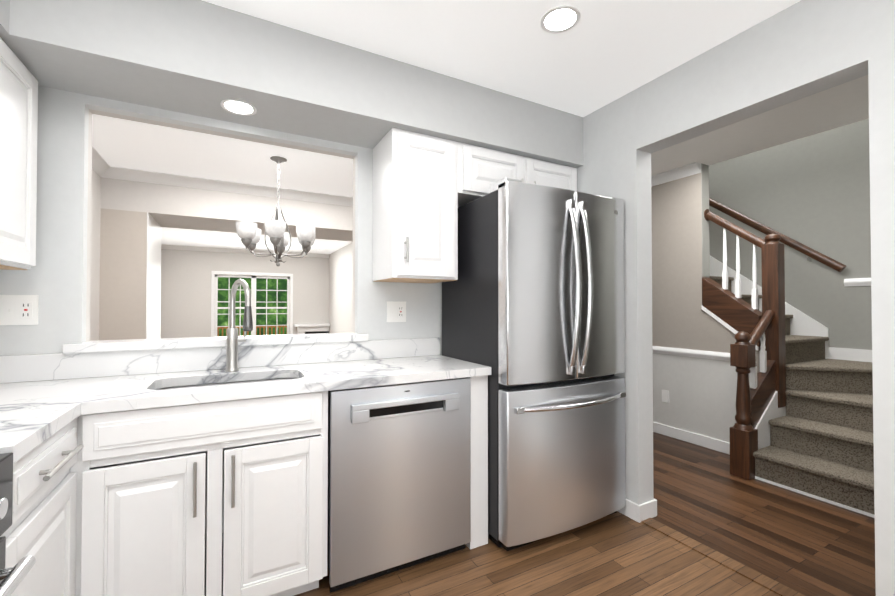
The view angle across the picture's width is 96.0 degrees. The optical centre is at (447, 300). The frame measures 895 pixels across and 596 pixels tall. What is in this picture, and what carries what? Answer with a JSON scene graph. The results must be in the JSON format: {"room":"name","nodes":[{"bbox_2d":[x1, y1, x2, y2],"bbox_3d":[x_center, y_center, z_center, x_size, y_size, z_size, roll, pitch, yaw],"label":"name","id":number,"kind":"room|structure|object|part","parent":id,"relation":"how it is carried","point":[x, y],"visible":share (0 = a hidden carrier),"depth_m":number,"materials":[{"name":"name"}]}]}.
{"room":"kitchen","nodes":[
{"label":"kitchen","id":0,"kind":"room"},
{"bbox_2d":[90,169,100,340],"bbox_3d":[-2.671,0.021,2.580,0.180,2.470,2.250,0,-1,-28],"label":"wall","id":1,"kind":"structure","parent":0,"point":[95,254],"depth_m":3.49,"materials":[{"name":"beige paint"}]},
{"bbox_2d":[99,208,146,339],"bbox_3d":[-3.241,0.255,4.001,0.520,2.160,0.800,0,-1,-28],"label":"wall","id":2,"kind":"structure","parent":0,"point":[123,269],"depth_m":3.69,"materials":[{"name":"beige paint"}]},
{"bbox_2d":[146,212,160,338],"bbox_3d":[-3.009,0.227,4.126,0.008,2.100,0.808,0,-1,-28],"label":"door frame","id":3,"kind":"structure","parent":2,"relation":"attached to","point":[153,293],"depth_m":4.06,"materials":[{"name":"white wood"}]},
{"bbox_2d":[86,109,354,341],"bbox_3d":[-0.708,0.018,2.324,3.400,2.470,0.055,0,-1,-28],"label":"window frame","id":4,"kind":"structure","parent":0,"point":[130,118],"depth_m":1.95,"materials":[{"name":"white wood"}]},
{"bbox_2d":[0,86,441,355],"bbox_3d":[-0.637,0.018,2.299,3.300,2.470,0.055,0,-1,-28],"label":"wall","id":5,"kind":"structure","parent":0,"point":[55,278],"depth_m":1.75,"materials":[{"name":"grey paint"}]},
{"bbox_2d":[0,38,37,269],"bbox_3d":[-1.570,-0.521,1.122,0.332,0.780,0.982,0,-1,-28],"label":"upper cabinet","id":6,"kind":"object","parent":5,"relation":"attached to","point":[18,87],"depth_m":1.47,"materials":[{"name":"white wood"}]},
{"bbox_3d":[-1.551,-0.512,1.417,0.020,0.745,0.440,0,-1,-28],"label":"door","id":7,"kind":"part","parent":6,"relation":"part of","materials":[{"name":"white wood"}]},
{"bbox_2d":[0,295,38,324],"bbox_3d":[-1.767,0.039,1.654,0.124,0.124,0.014,0,-1,-28],"label":"outlet","id":8,"kind":"object","parent":5,"relation":"attached to","point":[18,309],"visible":1,"depth_m":1.66,"materials":[{"name":"plastic"}]},
{"bbox_2d":[62,332,367,353],"bbox_3d":[-1.079,0.209,2.083,1.320,0.039,0.185,0,-1,-28],"label":"sill","id":9,"kind":"structure","parent":5,"relation":"attached to","point":[139,344],"depth_m":1.94,"materials":[{"name":"stone"}]},
{"bbox_2d":[0,337,439,382],"bbox_3d":[-0.139,0.262,0.409,2.191,0.110,3.737,0,-1,-28],"label":"backsplash","id":10,"kind":"structure","parent":5,"relation":"attached to","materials":[{"name":"stone"}]},
{"bbox_2d":[387,301,405,321],"bbox_3d":[-0.307,0.068,2.436,0.124,0.124,0.014,0,-1,-28],"label":"outlet","id":11,"kind":"object","parent":5,"relation":"attached to","point":[396,311],"visible":1,"depth_m":2.44,"materials":[{"name":"plastic"}]},
{"bbox_2d":[372,127,463,282],"bbox_3d":[-0.187,-0.505,2.313,0.390,0.780,0.352,0,-1,-28],"label":"upper cabinet","id":12,"kind":"object","parent":5,"relation":"attached to","point":[425,187],"depth_m":2.17,"materials":[{"name":"white wood"}]},
{"bbox_3d":[-0.110,-0.502,2.166,0.335,0.745,0.020,0,-1,-28],"label":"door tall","id":13,"kind":"part","parent":12,"relation":"part of","materials":[{"name":"white wood"}]},
{"bbox_2d":[464,143,576,204],"bbox_3d":[0.390,-0.747,2.625,0.920,0.288,0.352,0,-1,-28],"label":"upper cabinet","id":14,"kind":"object","parent":5,"relation":"attached to","point":[483,167],"depth_m":2.41,"materials":[{"name":"white wood"}]},
{"bbox_3d":[0.274,-0.749,2.375,0.420,0.255,0.020,0,-1,-28],"label":"door","id":15,"kind":"part","parent":14,"relation":"part of","materials":[{"name":"white wood"}]},
{"bbox_3d":[0.671,-0.746,2.588,0.420,0.255,0.020,0,-1,-28],"label":"door","id":16,"kind":"part","parent":14,"relation":"part of","materials":[{"name":"white wood"}]},
{"bbox_2d":[101,177,352,241],"bbox_3d":[-2.016,-1.001,4.674,3.300,0.370,0.800,0,-1,-28],"label":"beam","id":17,"kind":"structure","parent":0,"point":[169,206],"depth_m":4.13,"materials":[{"name":"white paint"}]},
{"bbox_2d":[160,249,328,337],"bbox_3d":[-4.453,0.307,8.995,3.500,2.870,0.150,0,-1,-28],"label":"wall","id":18,"kind":"structure","parent":0,"point":[185,293],"depth_m":8.57,"materials":[{"name":"beige paint"}]},
{"bbox_2d":[211,271,292,336],"bbox_3d":[-4.333,0.162,9.005,1.640,1.580,0.150,0,-1,-28],"label":"living room window","id":19,"kind":"structure","parent":18,"relation":"in","point":[215,275],"depth_m":9.02,"materials":[{"name":"white wood"}]},
{"bbox_2d":[329,242,352,332],"bbox_3d":[-1.922,0.295,8.083,0.100,2.870,4.150,0,-1,-28],"label":"wall","id":20,"kind":"structure","parent":0,"point":[340,288],"depth_m":8.65,"materials":[{"name":"white paint"}]},
{"bbox_2d":[92,0,868,253],"bbox_3d":[-0.892,-1.232,4.230,5.060,0.080,11.950,0,-1,-28],"label":"ceiling","id":21,"kind":"structure","parent":0,"point":[601,53],"depth_m":2.09,"materials":[{"name":"white paint"}]},
{"bbox_2d":[92,146,352,257],"bbox_3d":[-2.591,-1.128,5.644,3.400,0.089,7.550,0,-1,-28],"label":"crown molding","id":22,"kind":"object","parent":21,"relation":"attached to","point":[102,167],"visible":0.4,"depth_m":4.10,"materials":[{"name":"white wood"}]},
{"bbox_2d":[236,156,315,265],"bbox_3d":[-1.435,-0.745,3.417,0.642,0.916,0.665,0,-1,-28],"label":"chandelier","id":23,"kind":"object","parent":21,"relation":"hanging from","point":[249,233],"visible":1,"depth_m":3.31,"materials":[{"name":"white glass"}]},
{"bbox_2d":[0,0,582,167],"bbox_3d":[0.315,-1.082,0.501,3.068,0.320,4.040,0,-1,-28],"label":"soffit bulkhead","id":24,"kind":"object","parent":21,"relation":"attached to","point":[201,58],"visible":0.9,"depth_m":1.79,"materials":[{"name":"grey paint"}]},
{"bbox_2d":[220,99,256,115],"bbox_3d":[-0.973,-0.900,1.879,0.150,0.005,0.150,0,-1,-28],"label":"recessed light","id":25,"kind":"object","parent":24,"relation":"attached to","point":[238,107],"visible":1,"depth_m":1.88,"materials":[{"name":"white plastic"}]},
{"bbox_2d":[540,5,580,33],"bbox_3d":[0.491,-1.221,1.755,0.170,0.005,0.170,0,-1,-28],"label":"recessed light","id":26,"kind":"object","parent":21,"relation":"in","point":[560,19],"visible":1,"depth_m":1.75,"materials":[{"name":"white plastic"}]},
{"bbox_2d":[294,432,875,595],"bbox_3d":[0.622,1.287,2.653,5.870,0.060,7.800,0,-1,-28],"label":"floor","id":27,"kind":"structure","parent":0,"point":[805,545],"depth_m":1.99,"materials":[{"name":"brown wood"}]},
{"bbox_2d":[0,452,35,595],"bbox_3d":[-1.013,0.769,0.436,0.629,0.913,0.753,0,-1,-28],"label":"range","id":28,"kind":"object","parent":27,"relation":"on","point":[11,578],"visible":1,"depth_m":0.84,"materials":[{"name":"silver metal"}]},
{"bbox_3d":[-1.023,0.685,0.432,0.545,0.745,0.733,0,-1,-28],"label":"glass","id":29,"kind":"part","parent":28,"relation":"part of","materials":[{"name":"black glass"}]},
{"bbox_2d":[0,412,115,595],"bbox_3d":[-1.325,0.801,0.990,0.654,0.868,0.505,0,-1,-28],"label":"base cabinet","id":30,"kind":"object","parent":27,"relation":"on","point":[64,489],"depth_m":1.25,"materials":[{"name":"white wood"}]},
{"bbox_3d":[-1.102,0.447,1.103,0.027,0.150,0.473,0,-1,-28],"label":"drawer","id":31,"kind":"part","parent":30,"relation":"part of","materials":[{"name":"white wood"}]},
{"bbox_3d":[-1.105,0.849,1.096,0.020,0.585,0.473,0,-1,-28],"label":"door","id":32,"kind":"part","parent":30,"relation":"part of","materials":[{"name":"white wood"}]},
{"bbox_2d":[0,365,83,462],"bbox_3d":[-1.330,0.289,0.946,0.598,0.150,0.428,0,-1,-28],"label":"countertop","id":33,"kind":"structure","parent":30,"relation":"on","point":[43,397],"depth_m":1.30,"materials":[{"name":"stone"}]},
{"bbox_2d":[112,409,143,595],"bbox_3d":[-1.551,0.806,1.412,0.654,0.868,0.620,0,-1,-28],"label":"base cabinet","id":34,"kind":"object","parent":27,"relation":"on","point":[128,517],"depth_m":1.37,"materials":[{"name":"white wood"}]},
{"bbox_3d":[-1.041,0.853,1.394,0.345,0.585,0.020,0,-1,-28],"label":"door","id":35,"kind":"part","parent":34,"relation":"part of","materials":[{"name":"white wood"}]},
{"bbox_3d":[-0.856,0.452,1.494,0.760,0.150,0.027,0,-1,-28],"label":"false drawer","id":36,"kind":"part","parent":34,"relation":"part of","materials":[{"name":"white wood"}]},
{"bbox_2d":[0,337,490,414],"bbox_3d":[-0.875,0.301,1.783,2.191,0.150,0.617,0,-1,-28],"label":"countertop","id":37,"kind":"structure","parent":34,"relation":"on","point":[114,381],"depth_m":1.85,"materials":[{"name":"stone"}]},
{"bbox_2d":[157,378,296,389],"bbox_3d":[-0.927,0.479,1.732,0.594,0.203,0.314,0,-1,-28],"label":"sink","id":38,"kind":"object","parent":37,"relation":"in","point":[177,387],"visible":0.15,"depth_m":1.84,"materials":[{"name":"silver metal"}]},
{"bbox_2d":[225,279,252,371],"bbox_3d":[-0.974,0.118,1.879,0.112,0.437,0.209,0,-1,-28],"label":"faucet","id":39,"kind":"object","parent":37,"relation":"on","point":[233,339],"visible":1,"depth_m":1.91,"materials":[{"name":"silver metal"}]},
{"bbox_3d":[-0.995,0.150,1.952,0.044,0.096,0.022,0,-1,-28],"label":"lever","id":40,"kind":"part","parent":39,"relation":"part of","materials":[{"name":"silver metal"}]},
{"bbox_3d":[-0.677,0.856,1.589,0.360,0.585,0.020,0,-1,-28],"label":"door","id":41,"kind":"part","parent":34,"relation":"part of","materials":[{"name":"white wood"}]},
{"bbox_2d":[327,377,470,592],"bbox_3d":[-0.304,0.817,2.062,0.682,0.860,0.560,0,-1,-28],"label":"dishwasher","id":42,"kind":"object","parent":27,"relation":"on","point":[399,476],"visible":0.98,"depth_m":1.81,"materials":[{"name":"silver metal"}]},
{"bbox_2d":[442,177,625,550],"bbox_3d":[0.525,0.327,2.404,0.852,1.845,0.790,0,-1,-28],"label":"refrigerator","id":43,"kind":"object","parent":27,"relation":"on","point":[533,306],"visible":1,"depth_m":2.07,"materials":[{"name":"silver metal"}]},
{"bbox_3d":[0.653,0.818,2.158,0.852,0.745,0.105,0,-1,-28],"label":"freezer drawer","id":44,"kind":"part","parent":43,"relation":"part of","materials":[{"name":"silver metal"}]},
{"bbox_2d":[641,518,804,595],"bbox_3d":[1.349,1.244,1.883,0.080,0.007,0.955,0,-1,-28],"label":"trim","id":45,"kind":"structure","parent":27,"relation":"on","point":[774,586],"depth_m":1.92,"materials":[{"name":"brown wood"}]},
{"bbox_2d":[702,209,874,517],"bbox_3d":[1.903,-0.185,4.722,1.430,2.940,5.198,0,-1,-28],"label":"staircase","id":46,"kind":"structure","parent":27,"relation":"on","point":[803,424],"depth_m":2.98,"materials":[{"name":"carpet"}]},
{"bbox_2d":[701,164,709,275],"bbox_3d":[2.276,-0.707,3.552,0.110,0.988,0.004,0,-1,-28],"label":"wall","id":47,"kind":"structure","parent":0,"point":[705,222],"depth_m":3.55,"materials":[{"name":"grey paint"}]},
{"bbox_2d":[651,173,760,372],"bbox_3d":[1.451,0.055,5.080,0.108,2.470,4.335,0,-1,-28],"label":"wall","id":48,"kind":"structure","parent":0,"point":[677,276],"depth_m":3.69,"materials":[{"name":"beige paint"}]},
{"bbox_2d":[651,162,700,186],"bbox_3d":[1.269,-1.139,5.239,0.075,0.079,3.910,0,-1,-28],"label":"crown molding","id":49,"kind":"structure","parent":48,"relation":"attached to","point":[678,173],"depth_m":3.65,"materials":[{"name":"white wood"}]},
{"bbox_2d":[653,422,729,454],"bbox_3d":[1.384,1.242,5.059,0.014,0.095,4.280,0,-1,-28],"label":"baseboard","id":50,"kind":"structure","parent":48,"relation":"attached to","point":[708,442],"depth_m":3.56,"materials":[{"name":"white wood"}]},
{"bbox_2d":[653,353,749,442],"bbox_3d":[1.390,0.889,5.067,0.002,0.800,4.280,0,-1,-28],"label":"wall","id":51,"kind":"structure","parent":48,"relation":"attached to","point":[702,396],"depth_m":3.56,"materials":[{"name":"grey paint"}]},
{"bbox_2d":[662,390,668,402],"bbox_3d":[2.060,0.905,3.809,0.007,0.115,0.070,0,-1,-28],"label":"outlet","id":52,"kind":"object","parent":51,"relation":"attached to","point":[665,395],"visible":1,"depth_m":3.80,"materials":[{"name":"plastic"}]},
{"bbox_2d":[652,346,729,360],"bbox_3d":[1.385,0.489,5.059,0.022,0.065,4.300,0,-1,-28],"label":"trim","id":53,"kind":"structure","parent":51,"relation":"attached to","point":[726,356],"depth_m":3.57,"materials":[{"name":"white wood"}]},
{"bbox_2d":[577,0,894,595],"bbox_3d":[1.723,0.004,1.247,0.132,2.470,4.250,0,-1,-28],"label":"wall","id":54,"kind":"structure","parent":0,"point":[800,49],"depth_m":1.79,"materials":[{"name":"grey paint"}]},
{"bbox_2d":[618,499,643,522],"bbox_3d":[0.896,1.209,2.621,0.014,0.095,0.799,0,-1,-28],"label":"baseboard","id":55,"kind":"structure","parent":54,"relation":"attached to","point":[639,513],"depth_m":2.30,"materials":[{"name":"white wood"}]},
{"bbox_2d":[642,499,656,517],"bbox_3d":[0.149,1.232,4.296,0.040,0.095,4.459,0,-1,-28],"label":"baseboard","id":56,"kind":"structure","parent":54,"relation":"attached to","point":[650,507],"depth_m":2.31,"materials":[{"name":"white wood"}]},
{"bbox_2d":[709,119,871,349],"bbox_3d":[3.156,-1.324,4.046,0.120,5.200,7.800,0,-1,-28],"label":"wall","id":57,"kind":"structure","parent":0,"point":[812,191],"depth_m":3.62,"materials":[{"name":"grey paint"}]},
{"bbox_2d":[709,198,845,271],"bbox_3d":[2.860,-1.068,4.372,0.089,1.678,2.179,0,-1,-28],"label":"wall handrail","id":58,"kind":"object","parent":57,"relation":"attached to","point":[807,251],"visible":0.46,"depth_m":3.75,"materials":[{"name":"brown wood"}]},
{"bbox_2d":[844,278,870,285],"bbox_3d":[3.571,-0.157,3.104,0.022,0.065,0.765,0,-1,-28],"label":"trim","id":59,"kind":"structure","parent":57,"relation":"attached to","point":[855,281],"depth_m":3.36,"materials":[{"name":"white wood"}]},
{"bbox_3d":[-3.391,1.685,6.994,3.500,0.060,4.650,0,-1,-28],"label":"floor","id":60,"kind":"structure","parent":0,"visible":0},
{"bbox_2d":[294,323,329,333],"bbox_3d":[-3.180,1.118,9.467,0.780,1.140,0.198,0,-1,-28],"label":"fireplace","id":61,"kind":"object","parent":60,"relation":"on","point":[317,328],"visible":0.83,"depth_m":9.45,"materials":[{"name":"white wood"}]},
{"label":"outside","id":62,"kind":"structure","parent":0,"visible":0},
{"bbox_2d":[217,277,286,336],"bbox_3d":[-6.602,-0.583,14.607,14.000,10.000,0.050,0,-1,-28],"label":"trees","id":63,"kind":"object","parent":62,"point":[223,295],"visible":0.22,"depth_m":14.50,"materials":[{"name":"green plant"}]},
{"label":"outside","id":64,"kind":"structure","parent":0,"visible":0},
{"bbox_2d":[217,326,286,336],"bbox_3d":[-4.788,1.267,10.137,7.000,1.180,2.100,0,-1,-28],"label":"rail","id":65,"kind":"object","parent":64,"point":[259,327],"visible":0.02,"depth_m":11.05,"materials":[{"name":"brown wood"}]}
]}

